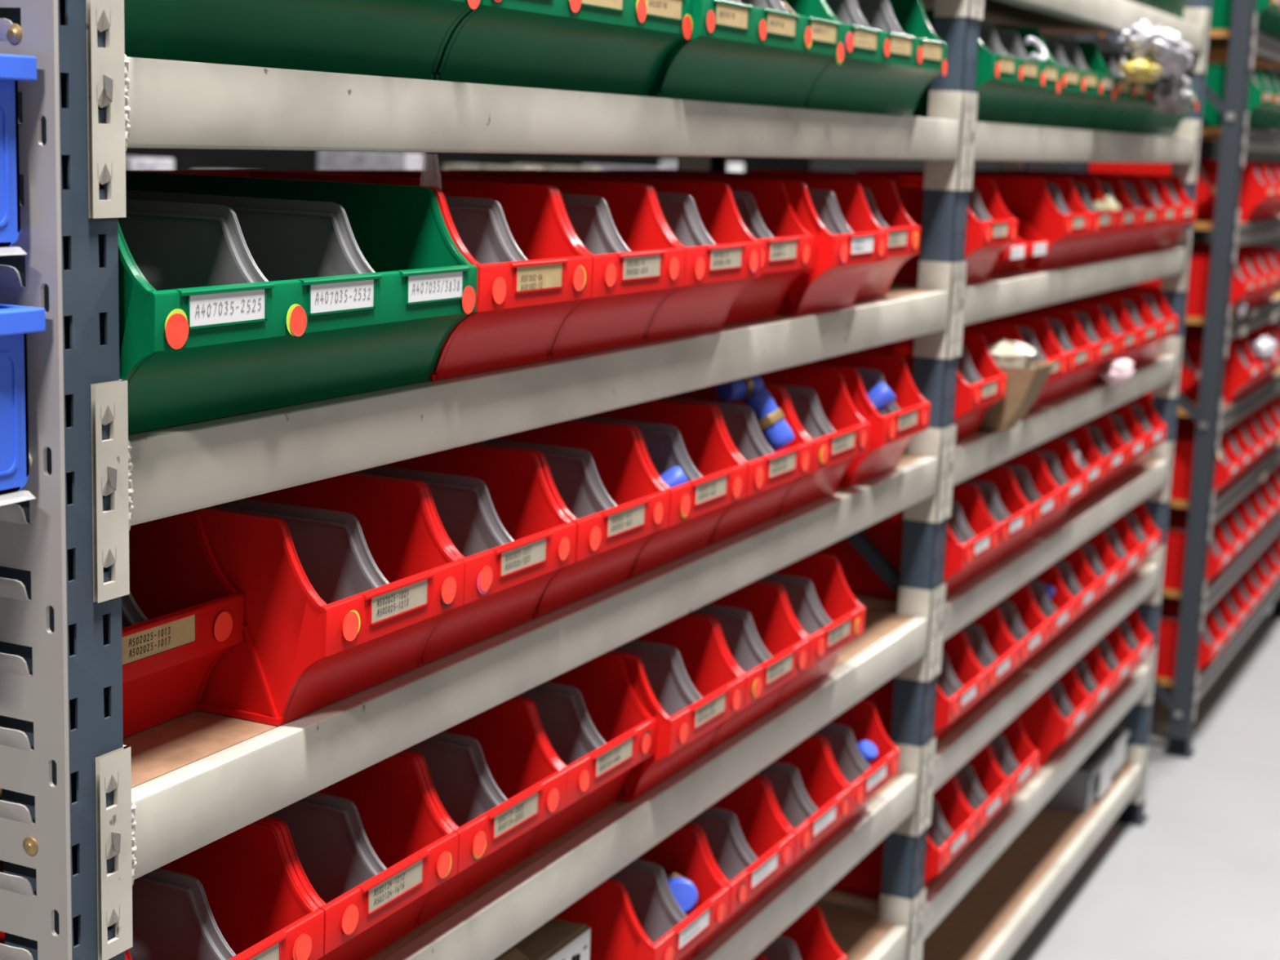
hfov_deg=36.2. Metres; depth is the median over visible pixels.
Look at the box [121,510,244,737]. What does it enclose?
storage bin
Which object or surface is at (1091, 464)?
storage bin
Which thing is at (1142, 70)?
packet
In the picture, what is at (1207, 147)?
upright
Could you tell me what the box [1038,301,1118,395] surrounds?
storage bin
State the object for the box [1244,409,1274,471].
storage bin
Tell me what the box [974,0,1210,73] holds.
rail
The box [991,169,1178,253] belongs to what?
storage bin
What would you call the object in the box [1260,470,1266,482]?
ticket
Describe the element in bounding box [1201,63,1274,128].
storage bin
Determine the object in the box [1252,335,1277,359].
bag
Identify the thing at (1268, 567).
storage bin
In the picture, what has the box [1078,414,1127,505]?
storage bin
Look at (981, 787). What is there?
storage bin
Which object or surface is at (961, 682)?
storage bin
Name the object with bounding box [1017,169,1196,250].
storage bin
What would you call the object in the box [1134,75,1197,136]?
storage bin
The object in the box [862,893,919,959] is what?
rail
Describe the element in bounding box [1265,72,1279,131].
storage bin
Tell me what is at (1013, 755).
storage bin
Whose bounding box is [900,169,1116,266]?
storage bin
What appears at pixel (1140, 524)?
storage bin
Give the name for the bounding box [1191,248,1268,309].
storage bin
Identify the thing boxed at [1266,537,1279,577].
storage bin
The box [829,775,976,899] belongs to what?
storage bin
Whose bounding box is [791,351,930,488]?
storage bin
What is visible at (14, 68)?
bin
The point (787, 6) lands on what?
slip
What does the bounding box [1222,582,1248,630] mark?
storage bin
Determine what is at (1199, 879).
floor
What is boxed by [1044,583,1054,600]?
pipe fitting
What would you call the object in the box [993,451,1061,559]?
storage bin
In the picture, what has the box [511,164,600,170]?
package
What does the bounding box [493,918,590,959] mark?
carton
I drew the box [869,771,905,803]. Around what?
shelf board
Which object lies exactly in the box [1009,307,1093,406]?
storage bin
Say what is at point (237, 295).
storage bin
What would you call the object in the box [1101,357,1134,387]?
scrap
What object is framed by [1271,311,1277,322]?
ticket
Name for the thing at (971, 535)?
storage bin
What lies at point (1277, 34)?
storage bin
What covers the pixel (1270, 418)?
storage bin
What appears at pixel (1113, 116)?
storage bin
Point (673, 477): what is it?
pipe fitting
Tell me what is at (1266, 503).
storage bin
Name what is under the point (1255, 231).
rail
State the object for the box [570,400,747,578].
storage bin
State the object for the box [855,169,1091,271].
storage bin
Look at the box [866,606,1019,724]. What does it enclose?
storage bin
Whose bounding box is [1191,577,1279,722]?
rail
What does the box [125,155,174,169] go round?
package
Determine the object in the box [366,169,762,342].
storage bin
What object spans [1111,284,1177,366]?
storage bin
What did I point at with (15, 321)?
bin
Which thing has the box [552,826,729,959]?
storage bin
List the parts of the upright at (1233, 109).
post, foot plate, post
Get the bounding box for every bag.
[1118,18,1193,78]
[1150,75,1193,115]
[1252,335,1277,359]
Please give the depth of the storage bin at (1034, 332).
3.49 m
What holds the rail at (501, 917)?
attached to the upright at (89, 246)
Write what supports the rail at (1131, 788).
attached to the upright at (944, 212)
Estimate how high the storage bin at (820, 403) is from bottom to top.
0.163 m
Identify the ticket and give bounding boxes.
[1240,324,1247,336]
[1250,307,1257,319]
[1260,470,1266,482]
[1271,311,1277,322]
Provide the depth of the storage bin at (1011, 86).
3.09 m
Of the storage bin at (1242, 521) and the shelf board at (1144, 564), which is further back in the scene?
the storage bin at (1242, 521)
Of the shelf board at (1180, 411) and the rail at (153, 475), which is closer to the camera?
the rail at (153, 475)
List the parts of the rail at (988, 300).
rail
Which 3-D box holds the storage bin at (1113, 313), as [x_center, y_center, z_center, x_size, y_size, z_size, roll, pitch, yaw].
[0.824,-0.303,4.081,0.392,0.163,0.202,7,11,25]
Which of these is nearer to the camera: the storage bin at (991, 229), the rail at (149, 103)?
the rail at (149, 103)
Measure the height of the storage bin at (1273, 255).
0.163 m
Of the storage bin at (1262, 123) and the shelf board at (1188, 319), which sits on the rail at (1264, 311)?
the shelf board at (1188, 319)
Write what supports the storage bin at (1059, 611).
on the shelf board at (1144, 564)
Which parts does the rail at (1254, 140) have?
rail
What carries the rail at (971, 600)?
attached to the upright at (944, 212)
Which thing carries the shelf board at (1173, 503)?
on the rail at (1240, 487)
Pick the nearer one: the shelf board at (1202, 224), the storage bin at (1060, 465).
the storage bin at (1060, 465)
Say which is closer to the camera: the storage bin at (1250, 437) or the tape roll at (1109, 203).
the tape roll at (1109, 203)
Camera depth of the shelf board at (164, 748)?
1.49 m
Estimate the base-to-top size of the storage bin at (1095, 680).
0.163 m
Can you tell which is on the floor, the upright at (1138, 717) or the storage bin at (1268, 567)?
the upright at (1138, 717)
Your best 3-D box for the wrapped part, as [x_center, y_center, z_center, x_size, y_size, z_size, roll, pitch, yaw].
[1.621,-0.464,5.279,0.025,0.050,0.062,7,11,25]
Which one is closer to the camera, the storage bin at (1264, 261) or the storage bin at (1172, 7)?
the storage bin at (1172, 7)
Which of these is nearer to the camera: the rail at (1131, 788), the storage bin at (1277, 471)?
the rail at (1131, 788)
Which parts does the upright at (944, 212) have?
post, post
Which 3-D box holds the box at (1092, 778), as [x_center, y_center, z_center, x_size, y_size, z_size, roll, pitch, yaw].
[0.945,0.652,4.618,0.333,0.110,0.393,7,11,25]
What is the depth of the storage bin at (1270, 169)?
5.62 m
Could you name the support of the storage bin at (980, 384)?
on the shelf board at (1158, 355)
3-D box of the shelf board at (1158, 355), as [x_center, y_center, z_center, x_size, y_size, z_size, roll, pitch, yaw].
[0.668,-0.184,3.903,0.408,0.018,1.764,7,11,25]
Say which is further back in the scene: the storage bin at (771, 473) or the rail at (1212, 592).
the rail at (1212, 592)
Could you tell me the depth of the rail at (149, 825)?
1.69 m
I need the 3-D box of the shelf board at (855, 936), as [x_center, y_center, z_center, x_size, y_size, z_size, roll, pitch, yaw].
[-0.179,0.816,2.376,0.408,0.018,1.820,7,11,25]
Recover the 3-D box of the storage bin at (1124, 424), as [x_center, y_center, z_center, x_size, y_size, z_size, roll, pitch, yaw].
[0.903,-0.088,4.320,0.392,0.163,0.202,7,11,25]
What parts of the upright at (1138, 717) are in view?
post, foot plate, post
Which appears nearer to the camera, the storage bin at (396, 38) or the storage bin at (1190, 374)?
the storage bin at (396, 38)
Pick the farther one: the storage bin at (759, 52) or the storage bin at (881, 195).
the storage bin at (881, 195)
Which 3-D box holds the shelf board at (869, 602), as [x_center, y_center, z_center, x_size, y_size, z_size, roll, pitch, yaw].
[0.659,0.062,3.947,0.408,0.018,1.764,7,11,25]
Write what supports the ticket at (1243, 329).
attached to the rail at (1264, 311)
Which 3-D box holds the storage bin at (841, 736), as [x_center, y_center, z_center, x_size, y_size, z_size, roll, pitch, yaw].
[0.159,0.401,2.836,0.392,0.163,0.202,7,11,25]
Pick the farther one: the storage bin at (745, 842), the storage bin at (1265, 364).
the storage bin at (1265, 364)
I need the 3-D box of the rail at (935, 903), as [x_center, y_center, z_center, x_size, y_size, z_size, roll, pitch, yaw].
[0.822,0.596,3.950,0.057,0.144,1.834,7,11,25]
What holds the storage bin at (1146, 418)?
on the shelf board at (869, 602)
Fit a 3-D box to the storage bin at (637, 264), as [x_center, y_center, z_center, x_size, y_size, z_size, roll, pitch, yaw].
[-0.172,-0.223,1.982,0.391,0.163,0.202,7,11,25]
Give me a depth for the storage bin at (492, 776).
1.85 m
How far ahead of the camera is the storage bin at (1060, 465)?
3.72 m
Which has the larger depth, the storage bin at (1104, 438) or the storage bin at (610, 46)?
the storage bin at (1104, 438)
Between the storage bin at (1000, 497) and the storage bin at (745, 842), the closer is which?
the storage bin at (745, 842)
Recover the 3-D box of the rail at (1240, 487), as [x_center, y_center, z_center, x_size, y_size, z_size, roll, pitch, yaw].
[1.917,-0.033,6.098,0.054,0.144,1.864,7,11,25]
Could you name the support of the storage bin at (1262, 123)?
on the shelf board at (1206, 133)
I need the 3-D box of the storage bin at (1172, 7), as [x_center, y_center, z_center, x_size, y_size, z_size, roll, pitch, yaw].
[0.976,-1.087,4.238,0.391,0.163,0.408,7,11,25]
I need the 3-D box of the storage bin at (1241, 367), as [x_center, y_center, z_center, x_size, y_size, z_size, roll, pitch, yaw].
[1.550,-0.323,5.579,0.392,0.163,0.202,7,11,25]
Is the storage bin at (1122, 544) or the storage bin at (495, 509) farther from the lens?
the storage bin at (1122, 544)
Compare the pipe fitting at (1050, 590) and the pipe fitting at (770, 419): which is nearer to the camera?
the pipe fitting at (770, 419)
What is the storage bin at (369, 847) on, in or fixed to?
on the shelf board at (877, 624)
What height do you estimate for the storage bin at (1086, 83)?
0.175 m
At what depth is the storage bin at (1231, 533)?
5.66 m
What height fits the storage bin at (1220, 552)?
0.163 m
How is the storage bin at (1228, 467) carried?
on the shelf board at (1173, 503)
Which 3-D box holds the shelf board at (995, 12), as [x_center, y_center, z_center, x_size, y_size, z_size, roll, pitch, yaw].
[0.695,-0.922,3.773,0.408,0.018,1.764,7,11,25]
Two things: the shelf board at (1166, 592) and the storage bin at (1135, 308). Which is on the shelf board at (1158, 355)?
the storage bin at (1135, 308)
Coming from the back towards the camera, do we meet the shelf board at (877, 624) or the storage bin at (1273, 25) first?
the storage bin at (1273, 25)
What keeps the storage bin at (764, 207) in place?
on the shelf board at (892, 292)
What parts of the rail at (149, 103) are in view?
rail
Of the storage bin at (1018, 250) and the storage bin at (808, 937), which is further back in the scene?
the storage bin at (1018, 250)
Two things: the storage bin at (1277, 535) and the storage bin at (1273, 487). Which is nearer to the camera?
the storage bin at (1273, 487)
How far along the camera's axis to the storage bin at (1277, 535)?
6.73 m
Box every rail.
[85,0,971,218]
[90,260,959,603]
[95,426,949,959]
[382,586,939,959]
[677,155,710,171]
[692,742,928,959]
[724,156,1022,172]
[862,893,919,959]
[915,645,1156,959]
[924,543,1165,829]
[933,0,977,17]
[933,441,1173,676]
[943,336,1182,519]
[954,229,1191,357]
[964,92,1201,190]
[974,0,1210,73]
[976,744,1148,959]
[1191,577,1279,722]
[1199,510,1279,633]
[1207,442,1279,543]
[1215,371,1279,451]
[1223,296,1279,358]
[1232,208,1279,263]
[1240,111,1279,167]
[1249,12,1279,70]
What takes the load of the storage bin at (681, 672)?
on the shelf board at (877, 624)
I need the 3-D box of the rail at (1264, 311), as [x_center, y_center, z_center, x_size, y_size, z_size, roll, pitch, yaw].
[1.936,-0.525,6.011,0.054,0.144,1.864,7,11,25]
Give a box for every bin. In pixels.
[0,53,36,246]
[0,303,45,494]
[0,797,324,959]
[117,170,477,434]
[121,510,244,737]
[124,0,480,79]
[125,169,592,381]
[195,473,464,725]
[251,169,685,359]
[259,752,458,959]
[350,444,576,666]
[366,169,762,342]
[399,697,567,928]
[431,0,693,96]
[464,169,814,325]
[469,420,669,618]
[512,653,657,858]
[552,169,888,315]
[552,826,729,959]
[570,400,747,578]
[605,614,745,802]
[608,168,920,301]
[648,0,844,108]
[655,384,813,545]
[683,777,795,957]
[685,582,809,752]
[746,169,1017,284]
[751,736,851,900]
[753,553,865,710]
[754,904,847,959]
[758,367,870,517]
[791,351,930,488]
[804,0,946,116]
[809,699,899,851]
[813,483,999,600]
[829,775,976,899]
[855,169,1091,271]
[855,332,1007,440]
[861,631,986,743]
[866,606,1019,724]
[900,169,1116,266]
[911,9,1061,125]
[947,743,1009,865]
[959,466,1031,581]
[962,314,1067,411]
[973,169,1159,257]
[973,170,1139,262]
[982,715,1039,829]
[986,237,1028,276]
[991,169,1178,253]
[991,585,1048,696]
[992,24,1115,129]
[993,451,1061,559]
[1000,217,1049,275]
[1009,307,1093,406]
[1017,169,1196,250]
[1017,666,1091,767]
[1022,564,1075,669]
[1025,438,1088,539]
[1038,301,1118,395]
[1049,546,1099,645]
[1052,425,1105,515]
[1065,295,1139,384]
[1066,644,1113,740]
[1075,530,1122,624]
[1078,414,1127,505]
[1088,41,1153,133]
[1088,160,1217,220]
[1088,289,1159,367]
[1089,625,1133,715]
[1097,515,1142,604]
[1101,404,1147,490]
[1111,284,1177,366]
[1111,606,1152,693]
[1119,502,1160,586]
[1123,395,1166,476]
[1128,0,1141,4]
[1131,251,1257,317]
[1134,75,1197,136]
[1139,0,1189,17]
[1142,341,1201,404]
[1155,603,1224,679]
[1161,595,1236,664]
[1162,516,1232,591]
[1168,506,1244,578]
[1169,430,1240,501]
[1176,420,1252,491]
[1177,415,1263,481]
[1178,0,1279,32]
[1183,328,1271,395]
[1183,334,1260,403]
[1184,323,1279,388]
[1191,241,1279,304]
[1191,244,1279,308]
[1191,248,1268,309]
[1199,159,1279,220]
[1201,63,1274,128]
[1201,159,1279,218]
[1202,160,1276,222]
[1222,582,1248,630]
[1226,500,1256,565]
[1234,569,1259,616]
[1238,490,1266,553]
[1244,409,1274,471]
[1245,558,1269,603]
[1248,481,1276,542]
[1253,69,1279,130]
[1255,546,1279,590]
[1256,402,1279,462]
[1257,323,1279,382]
[1259,471,1279,531]
[1262,12,1279,37]
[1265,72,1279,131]
[1266,395,1279,453]
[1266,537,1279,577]
[1269,464,1279,520]
[1274,26,1279,39]
[1275,531,1279,546]
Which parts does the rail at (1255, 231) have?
rail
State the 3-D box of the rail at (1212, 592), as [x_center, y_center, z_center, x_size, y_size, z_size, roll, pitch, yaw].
[1.908,0.213,6.141,0.054,0.144,1.864,7,11,25]
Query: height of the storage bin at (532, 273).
0.163 m
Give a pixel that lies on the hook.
(1028, 40)
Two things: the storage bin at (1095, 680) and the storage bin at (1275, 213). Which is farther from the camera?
the storage bin at (1275, 213)
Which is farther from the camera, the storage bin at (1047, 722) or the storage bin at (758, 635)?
the storage bin at (1047, 722)
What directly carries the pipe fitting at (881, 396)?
in the storage bin at (908, 415)
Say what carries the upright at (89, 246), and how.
on the floor
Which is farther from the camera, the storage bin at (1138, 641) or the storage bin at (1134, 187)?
the storage bin at (1138, 641)
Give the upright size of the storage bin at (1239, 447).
0.163 m
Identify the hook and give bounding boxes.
[1024,36,1047,62]
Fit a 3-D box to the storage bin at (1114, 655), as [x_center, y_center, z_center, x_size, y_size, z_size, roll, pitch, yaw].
[0.895,0.404,4.409,0.392,0.163,0.202,7,11,25]
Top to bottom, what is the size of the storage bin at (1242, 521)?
0.163 m
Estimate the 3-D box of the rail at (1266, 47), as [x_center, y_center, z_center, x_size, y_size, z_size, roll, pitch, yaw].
[1.963,-1.263,5.880,0.054,0.144,1.864,7,11,25]
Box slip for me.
[782,0,795,13]
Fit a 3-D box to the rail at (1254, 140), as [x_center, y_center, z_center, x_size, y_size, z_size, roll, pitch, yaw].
[1.954,-1.017,5.924,0.054,0.144,1.864,7,11,25]
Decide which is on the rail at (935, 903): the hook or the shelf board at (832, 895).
the shelf board at (832, 895)
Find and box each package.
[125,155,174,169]
[316,151,424,169]
[442,164,542,169]
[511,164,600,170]
[582,164,668,169]
[659,160,743,173]
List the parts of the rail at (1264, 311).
rail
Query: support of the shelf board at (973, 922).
on the rail at (1131, 788)
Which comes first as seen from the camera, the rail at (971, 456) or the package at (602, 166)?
the rail at (971, 456)
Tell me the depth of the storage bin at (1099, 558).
4.11 m
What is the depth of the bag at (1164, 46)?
3.64 m
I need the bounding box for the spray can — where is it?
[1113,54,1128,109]
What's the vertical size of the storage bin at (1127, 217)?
0.163 m
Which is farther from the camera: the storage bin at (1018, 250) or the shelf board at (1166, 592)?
the shelf board at (1166, 592)
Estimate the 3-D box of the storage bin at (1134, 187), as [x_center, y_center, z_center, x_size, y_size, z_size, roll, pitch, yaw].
[0.880,-0.564,4.131,0.392,0.163,0.202,7,11,25]
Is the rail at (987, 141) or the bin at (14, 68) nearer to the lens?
the bin at (14, 68)
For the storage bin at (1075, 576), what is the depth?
3.93 m
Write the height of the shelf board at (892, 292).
0.018 m
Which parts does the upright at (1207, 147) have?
post, foot plate, post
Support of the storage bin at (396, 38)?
on the shelf board
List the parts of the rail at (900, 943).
rail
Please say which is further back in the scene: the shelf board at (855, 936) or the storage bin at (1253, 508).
the storage bin at (1253, 508)
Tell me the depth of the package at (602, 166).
6.98 m
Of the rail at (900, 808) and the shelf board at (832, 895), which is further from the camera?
the shelf board at (832, 895)
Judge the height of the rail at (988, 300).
0.144 m
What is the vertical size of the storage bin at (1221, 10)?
0.163 m
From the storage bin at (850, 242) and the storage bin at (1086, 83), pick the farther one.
the storage bin at (1086, 83)
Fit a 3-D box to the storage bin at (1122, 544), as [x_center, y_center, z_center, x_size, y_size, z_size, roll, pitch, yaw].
[0.901,0.159,4.360,0.391,0.163,0.202,7,11,25]
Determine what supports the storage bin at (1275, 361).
on the shelf board at (1180, 411)
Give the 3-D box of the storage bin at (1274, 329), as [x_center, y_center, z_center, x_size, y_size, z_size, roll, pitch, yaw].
[1.821,-0.410,6.128,0.392,0.163,0.202,7,11,25]
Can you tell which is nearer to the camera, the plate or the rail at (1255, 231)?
the plate
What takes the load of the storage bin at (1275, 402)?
on the shelf board at (1173, 503)
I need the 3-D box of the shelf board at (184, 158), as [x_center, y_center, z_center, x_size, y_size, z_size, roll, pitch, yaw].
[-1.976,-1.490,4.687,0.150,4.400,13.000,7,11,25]
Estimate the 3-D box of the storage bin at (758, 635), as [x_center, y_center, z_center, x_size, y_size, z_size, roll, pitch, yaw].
[-0.006,0.210,2.442,0.392,0.163,0.202,7,11,25]
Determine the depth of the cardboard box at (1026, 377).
3.21 m
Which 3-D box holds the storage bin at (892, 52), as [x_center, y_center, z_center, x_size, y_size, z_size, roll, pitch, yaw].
[0.157,-0.572,2.586,0.392,0.163,0.408,7,11,25]
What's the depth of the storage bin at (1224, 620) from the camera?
5.68 m
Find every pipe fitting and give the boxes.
[659,466,688,488]
[665,871,697,913]
[715,374,764,403]
[745,388,794,449]
[857,740,877,764]
[866,382,895,415]
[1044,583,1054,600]
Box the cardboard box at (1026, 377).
[978,339,1055,430]
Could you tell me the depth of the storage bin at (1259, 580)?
6.20 m
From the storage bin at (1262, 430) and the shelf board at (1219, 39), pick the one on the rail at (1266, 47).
the shelf board at (1219, 39)
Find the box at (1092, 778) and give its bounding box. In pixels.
[1044,726,1130,813]
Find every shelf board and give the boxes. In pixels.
[0,453,924,798]
[125,147,810,173]
[128,287,932,435]
[367,608,915,959]
[813,761,1133,959]
[818,663,1142,911]
[819,907,895,959]
[852,457,1158,613]
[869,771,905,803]
[889,247,1173,288]
[902,353,1167,453]
[920,0,1116,34]
[935,561,1150,746]
[1098,29,1279,67]
[1140,440,1279,508]
[1155,675,1173,686]
[1161,588,1182,598]
[1177,365,1279,417]
[1185,286,1279,324]
[1192,215,1279,230]
[1200,126,1222,139]
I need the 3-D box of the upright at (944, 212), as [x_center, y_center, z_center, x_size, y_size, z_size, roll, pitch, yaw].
[0.264,-0.048,3.088,0.474,2.280,0.074,7,11,25]
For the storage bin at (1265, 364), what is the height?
0.163 m
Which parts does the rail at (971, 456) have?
rail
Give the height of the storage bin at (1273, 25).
0.163 m
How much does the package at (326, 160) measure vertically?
0.350 m
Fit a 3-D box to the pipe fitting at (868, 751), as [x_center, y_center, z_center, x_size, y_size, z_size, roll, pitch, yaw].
[0.310,0.404,2.814,0.034,0.068,0.068,-8,14,-44]
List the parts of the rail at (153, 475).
rail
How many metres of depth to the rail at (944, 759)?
3.68 m
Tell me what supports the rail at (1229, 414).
attached to the upright at (1233, 109)
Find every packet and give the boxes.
[1069,442,1080,467]
[1118,57,1162,82]
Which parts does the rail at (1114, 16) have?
rail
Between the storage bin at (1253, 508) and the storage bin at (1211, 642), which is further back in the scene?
the storage bin at (1253, 508)
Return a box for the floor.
[1008,604,1279,959]
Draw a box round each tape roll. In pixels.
[1092,195,1119,211]
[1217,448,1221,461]
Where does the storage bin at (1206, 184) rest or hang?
on the shelf board at (1202, 224)
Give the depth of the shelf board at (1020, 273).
3.32 m
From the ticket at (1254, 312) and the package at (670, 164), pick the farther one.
the package at (670, 164)
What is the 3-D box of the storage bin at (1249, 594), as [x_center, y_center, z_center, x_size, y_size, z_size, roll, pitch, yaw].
[1.703,0.357,6.075,0.391,0.163,0.202,7,11,25]
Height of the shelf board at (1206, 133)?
0.018 m
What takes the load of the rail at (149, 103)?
attached to the upright at (89, 246)
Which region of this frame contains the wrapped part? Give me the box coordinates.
[1236,298,1247,316]
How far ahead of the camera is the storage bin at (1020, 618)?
3.56 m
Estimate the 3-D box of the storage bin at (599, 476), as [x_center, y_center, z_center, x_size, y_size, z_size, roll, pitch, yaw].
[-0.188,0.023,2.023,0.392,0.163,0.202,7,11,25]
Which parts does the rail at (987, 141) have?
rail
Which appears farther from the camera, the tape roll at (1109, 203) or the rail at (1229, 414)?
the rail at (1229, 414)
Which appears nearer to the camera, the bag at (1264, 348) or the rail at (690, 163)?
the rail at (690, 163)
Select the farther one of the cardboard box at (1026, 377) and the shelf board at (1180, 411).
the shelf board at (1180, 411)
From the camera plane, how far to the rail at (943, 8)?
2.85 m
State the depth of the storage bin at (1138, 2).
3.97 m
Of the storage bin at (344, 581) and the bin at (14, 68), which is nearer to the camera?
the bin at (14, 68)
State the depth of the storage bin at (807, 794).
2.59 m
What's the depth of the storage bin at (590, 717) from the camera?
2.03 m
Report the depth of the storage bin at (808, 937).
2.73 m
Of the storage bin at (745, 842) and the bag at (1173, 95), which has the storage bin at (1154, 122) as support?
the bag at (1173, 95)
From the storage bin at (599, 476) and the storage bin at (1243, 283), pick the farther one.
the storage bin at (1243, 283)
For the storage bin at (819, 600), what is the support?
on the shelf board at (877, 624)
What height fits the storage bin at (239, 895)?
0.163 m
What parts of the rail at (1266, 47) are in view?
rail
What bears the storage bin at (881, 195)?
on the shelf board at (892, 292)
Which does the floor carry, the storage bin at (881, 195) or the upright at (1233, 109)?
the upright at (1233, 109)
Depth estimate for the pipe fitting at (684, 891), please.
2.22 m
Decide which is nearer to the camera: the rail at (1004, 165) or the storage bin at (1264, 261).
the rail at (1004, 165)
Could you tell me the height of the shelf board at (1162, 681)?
0.018 m
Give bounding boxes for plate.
[0,0,71,959]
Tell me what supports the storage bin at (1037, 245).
on the shelf board at (1020, 273)
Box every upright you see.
[0,0,124,959]
[709,16,979,899]
[1022,0,1212,826]
[1065,0,1257,759]
[1191,67,1279,617]
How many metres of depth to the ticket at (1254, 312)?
5.55 m
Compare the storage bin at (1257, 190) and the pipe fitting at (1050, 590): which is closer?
the pipe fitting at (1050, 590)

